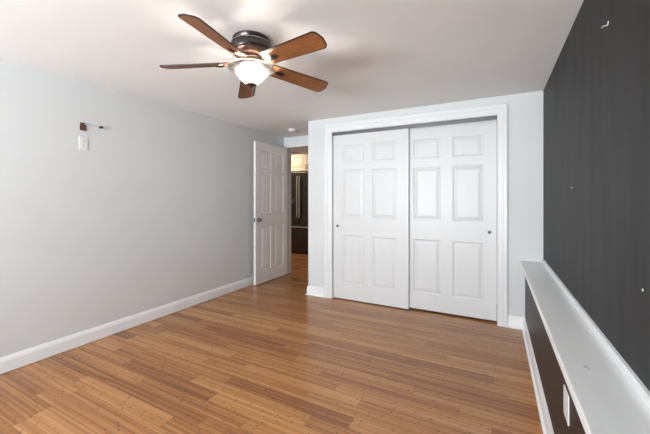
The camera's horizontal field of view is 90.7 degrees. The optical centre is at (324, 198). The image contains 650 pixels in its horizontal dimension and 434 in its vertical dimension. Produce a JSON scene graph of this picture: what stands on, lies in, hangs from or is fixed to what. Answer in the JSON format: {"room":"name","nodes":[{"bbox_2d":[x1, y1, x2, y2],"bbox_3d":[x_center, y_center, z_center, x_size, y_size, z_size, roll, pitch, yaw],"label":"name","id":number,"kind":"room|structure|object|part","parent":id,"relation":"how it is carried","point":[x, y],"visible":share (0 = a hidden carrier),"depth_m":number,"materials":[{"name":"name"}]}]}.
{"room":"empty bedroom","nodes":[
{"label":"empty bedroom","id":0,"kind":"room"},
{"bbox_2d":[0,57,283,357],"bbox_3d":[-2.435,0.126,2.308,0.120,2.300,7.200,0,0,28],"label":"wall","id":1,"kind":"structure","parent":0,"point":[157,210],"depth_m":2.95,"materials":[{"name":"paint"}]},
{"bbox_2d":[80,122,85,130],"bbox_3d":[-2.105,-0.623,2.795,0.007,0.066,0.048,0,0,28],"label":"cable box","id":2,"kind":"object","parent":1,"relation":"attached to","point":[82,127],"visible":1,"depth_m":2.79,"materials":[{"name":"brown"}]},
{"bbox_2d":[79,136,87,150],"bbox_3d":[-2.103,-0.477,2.797,0.009,0.116,0.068,0,0,28],"label":"wall outlet","id":3,"kind":"object","parent":1,"relation":"attached to","point":[83,141],"visible":1,"depth_m":2.79,"materials":[{"name":"white plastic"}]},
{"bbox_2d":[81,139,85,147],"bbox_3d":[-2.101,-0.477,2.795,0.003,0.068,0.033,0,0,28],"label":"receptacle","id":4,"kind":"object","parent":3,"relation":"attached to","point":[83,141],"depth_m":2.79,"materials":[{"name":"white plastic"}]},
{"bbox_2d":[0,276,253,373],"bbox_3d":[-2.376,1.214,2.277,0.014,0.116,7.200,0,0,28],"label":"baseboard","id":5,"kind":"structure","parent":1,"relation":"attached to","point":[19,359],"depth_m":2.95,"materials":[{"name":"paint"}]},
{"bbox_2d":[0,253,542,433],"bbox_3d":[-1.236,1.326,3.088,6.125,0.100,10.100,0,0,28],"label":"floor","id":6,"kind":"structure","parent":0,"point":[268,357],"depth_m":2.29,"materials":[{"name":"brown wood"}]},
{"bbox_2d":[291,172,307,254],"bbox_3d":[-0.425,0.341,7.650,0.900,1.870,0.838,0,0,28],"label":"refrigerator","id":7,"kind":"object","parent":6,"relation":"on","point":[299,181],"visible":0.45,"depth_m":7.31,"materials":[{"name":"black metal"}]},
{"bbox_3d":[-0.773,-0.006,7.474,0.445,1.165,0.066,0,0,28],"label":"fridge door","id":8,"kind":"part","parent":7,"relation":"part of","materials":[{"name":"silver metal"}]},
{"bbox_3d":[-0.632,-0.024,7.327,0.032,0.969,0.074,0,0,28],"label":"handle","id":9,"kind":"part","parent":7,"relation":"part of","materials":[{"name":"silver metal"}]},
{"bbox_3d":[-0.566,1.249,7.383,0.860,0.054,0.039,0,0,28],"label":"kick plate","id":10,"kind":"part","parent":7,"relation":"part of","materials":[{"name":"black plastic"}]},
{"bbox_3d":[-0.575,-0.024,7.297,0.032,0.969,0.074,0,0,28],"label":"handle","id":11,"kind":"part","parent":7,"relation":"part of","materials":[{"name":"silver metal"}]},
{"bbox_3d":[-0.574,0.904,7.369,0.896,0.625,0.066,0,0,28],"label":"freezer drawer","id":12,"kind":"part","parent":7,"relation":"part of","materials":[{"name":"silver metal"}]},
{"bbox_3d":[-0.374,-0.006,7.263,0.445,1.165,0.066,0,0,28],"label":"fridge door","id":13,"kind":"part","parent":7,"relation":"part of","materials":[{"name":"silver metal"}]},
{"bbox_2d":[0,0,583,153],"bbox_3d":[-0.470,-1.074,2.728,4.435,0.100,10.020,0,0,28],"label":"ceiling","id":14,"kind":"structure","parent":0,"point":[379,55],"depth_m":2.20,"materials":[{"name":"paint"}]},
{"bbox_2d":[159,13,327,98],"bbox_3d":[-0.466,-0.842,2.039,1.114,0.362,1.111,0,0,28],"label":"ceiling fan","id":15,"kind":"object","parent":14,"relation":"hanging from","point":[251,49],"visible":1,"depth_m":1.98,"materials":[{"name":"brown wood"}]},
{"bbox_3d":[-0.834,-0.857,2.078,0.458,0.007,0.133,-2,12,1],"label":"blade","id":16,"kind":"part","parent":15,"relation":"part of","materials":[{"name":"brown wood"}]},
{"bbox_3d":[-0.592,-0.870,1.733,0.133,0.007,0.458,15,5,18],"label":"blade","id":17,"kind":"part","parent":15,"relation":"part of","materials":[{"name":"brown wood"}]},
{"bbox_3d":[-0.580,-0.840,2.414,0.133,0.007,0.458,-15,-1,-18],"label":"blade","id":18,"kind":"part","parent":15,"relation":"part of","materials":[{"name":"brown wood"}]},
{"bbox_3d":[-0.489,-0.796,2.030,0.040,0.056,0.040,0,0,28],"label":"light bulb","id":19,"kind":"part","parent":15,"relation":"part of","materials":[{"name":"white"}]},
{"bbox_3d":[-0.475,-0.786,2.072,0.294,0.108,0.294,0,0,28],"label":"lamp shade","id":20,"kind":"part","parent":15,"relation":"part of","materials":[{"name":"white glass"}]},
{"bbox_3d":[-0.368,-0.878,1.996,0.147,0.044,0.052,2,-16,37],"label":"blade arm","id":21,"kind":"part","parent":15,"relation":"part of","materials":[{"name":"silver metal"}]},
{"bbox_3d":[-0.189,-0.861,1.856,0.458,0.007,0.133,2,-16,37],"label":"blade","id":22,"kind":"part","parent":15,"relation":"part of","materials":[{"name":"brown wood"}]},
{"bbox_3d":[-0.182,-0.842,2.277,0.458,0.007,0.133,5,-20,-35],"label":"blade","id":23,"kind":"part","parent":15,"relation":"part of","materials":[{"name":"brown wood"}]},
{"bbox_2d":[284,136,307,141],"bbox_3d":[-0.289,0.126,5.314,1.098,2.300,0.120,0,0,28],"label":"wall","id":24,"kind":"structure","parent":0,"point":[298,138],"depth_m":5.34,"materials":[{"name":"paint"}]},
{"bbox_2d":[284,140,307,147],"bbox_3d":[-0.268,0.162,5.220,0.971,2.228,0.025,0,0,28],"label":"trim","id":25,"kind":"structure","parent":24,"relation":"attached to","point":[300,143],"depth_m":5.32,"materials":[{"name":"paint"}]},
{"bbox_2d":[287,146,307,273],"bbox_3d":[-0.216,0.209,5.274,0.930,2.134,0.120,0,0,28],"label":"trim","id":26,"kind":"structure","parent":24,"relation":"attached to","point":[288,149],"depth_m":5.46,"materials":[{"name":"paint"}]},
{"bbox_2d":[253,141,286,284],"bbox_3d":[-0.832,0.217,5.027,0.128,2.095,0.818,0,0,28],"label":"door","id":27,"kind":"structure","parent":26,"relation":"attached to","point":[270,161],"depth_m":4.96,"materials":[{"name":"paint"}]},
{"bbox_2d":[308,91,542,317],"bbox_3d":[0.954,0.126,3.712,2.598,2.300,0.120,0,0,28],"label":"wall","id":28,"kind":"structure","parent":0,"point":[525,110],"depth_m":3.16,"materials":[{"name":"paint"}]},
{"bbox_2d":[333,116,495,135],"bbox_3d":[0.935,-0.815,3.710,1.844,0.040,0.091,0,0,28],"label":"door track","id":29,"kind":"object","parent":28,"relation":"attached to","point":[486,117],"visible":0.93,"depth_m":3.60,"materials":[{"name":"grey metal"}]},
{"bbox_2d":[333,128,408,308],"bbox_3d":[0.537,0.228,3.898,0.956,2.073,0.037,0,0,28],"label":"door","id":30,"kind":"structure","parent":29,"relation":"hanging from","point":[371,169],"depth_m":3.87,"materials":[{"name":"paint"}]},
{"bbox_2d":[409,119,496,320],"bbox_3d":[1.356,0.224,3.511,0.919,2.065,0.037,0,0,28],"label":"door","id":31,"kind":"structure","parent":29,"relation":"hanging from","point":[453,167],"depth_m":3.48,"materials":[{"name":"paint"}]},
{"bbox_2d":[324,103,507,327],"bbox_3d":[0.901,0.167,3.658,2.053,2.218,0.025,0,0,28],"label":"trim","id":32,"kind":"structure","parent":28,"relation":"attached to","point":[501,110],"depth_m":3.38,"materials":[{"name":"paint"}]},
{"bbox_2d":[508,315,523,329],"bbox_3d":[1.873,1.218,3.142,0.144,0.116,0.027,0,0,28],"label":"baseboard","id":33,"kind":"structure","parent":28,"relation":"attached to","point":[514,322],"depth_m":3.14,"materials":[{"name":"paint"}]},
{"bbox_2d":[525,277,585,433],"bbox_3d":[0.518,0.959,0.272,0.148,0.634,6.366,0,0,28],"label":"wall","id":34,"kind":"structure","parent":0,"point":[551,375],"depth_m":1.72,"materials":[{"name":"brown paint"}]},
{"bbox_2d":[522,318,553,433],"bbox_3d":[0.442,1.218,0.313,0.027,0.116,6.367,0,0,28],"label":"baseboard","id":35,"kind":"structure","parent":34,"relation":"attached to","point":[546,424],"depth_m":2.07,"materials":[{"name":"paint"}]},
{"bbox_2d":[563,385,569,425],"bbox_3d":[0.973,0.832,1.295,0.006,0.118,0.092,0,0,28],"label":"blank wall plate","id":36,"kind":"object","parent":34,"relation":"attached to","point":[566,399],"visible":1,"depth_m":1.28,"materials":[{"name":"white plastic"}]},
{"bbox_2d":[520,258,649,433],"bbox_3d":[0.501,0.607,0.282,0.188,0.069,6.366,0,0,28],"label":"wall ledge","id":37,"kind":"object","parent":34,"relation":"on","point":[608,397],"visible":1,"depth_m":1.15,"materials":[{"name":"paint"}]},
{"bbox_3d":[1.990,0.595,3.089,0.183,0.018,0.010,0,0,28],"label":"trim","id":38,"kind":"part","parent":37,"relation":"part of","materials":[{"name":"paint"}]},
{"bbox_2d":[543,0,649,390],"bbox_3d":[0.665,0.126,0.263,0.120,2.300,6.487,0,0,28],"label":"wall","id":39,"kind":"structure","parent":0,"point":[596,93],"depth_m":1.36,"materials":[{"name":"grey paint"}]},
{"bbox_3d":[0.082,0.126,4.714,0.120,2.300,0.832,0,0,28],"label":"wall","id":40,"kind":"structure","parent":0,"visible":0},
{"bbox_2d":[305,286,323,297],"bbox_3d":[0.065,1.218,4.571,0.277,0.116,0.859,0,0,28],"label":"baseboard","id":41,"kind":"structure","parent":40,"relation":"attached to","point":[311,290],"depth_m":4.20,"materials":[{"name":"paint"}]},
{"bbox_3d":[0.443,-0.024,6.385,6.245,2.600,2.700,0,0,28],"label":"wall","id":42,"kind":"structure","parent":0,"visible":0},
{"bbox_2d":[291,154,307,172],"bbox_3d":[-0.381,-0.824,7.732,0.920,0.400,0.770,0,0,28],"label":"upper cabinet","id":43,"kind":"object","parent":42,"relation":"attached to","point":[299,162],"visible":0.47,"depth_m":7.46,"materials":[{"name":"beige wood"}]}
]}

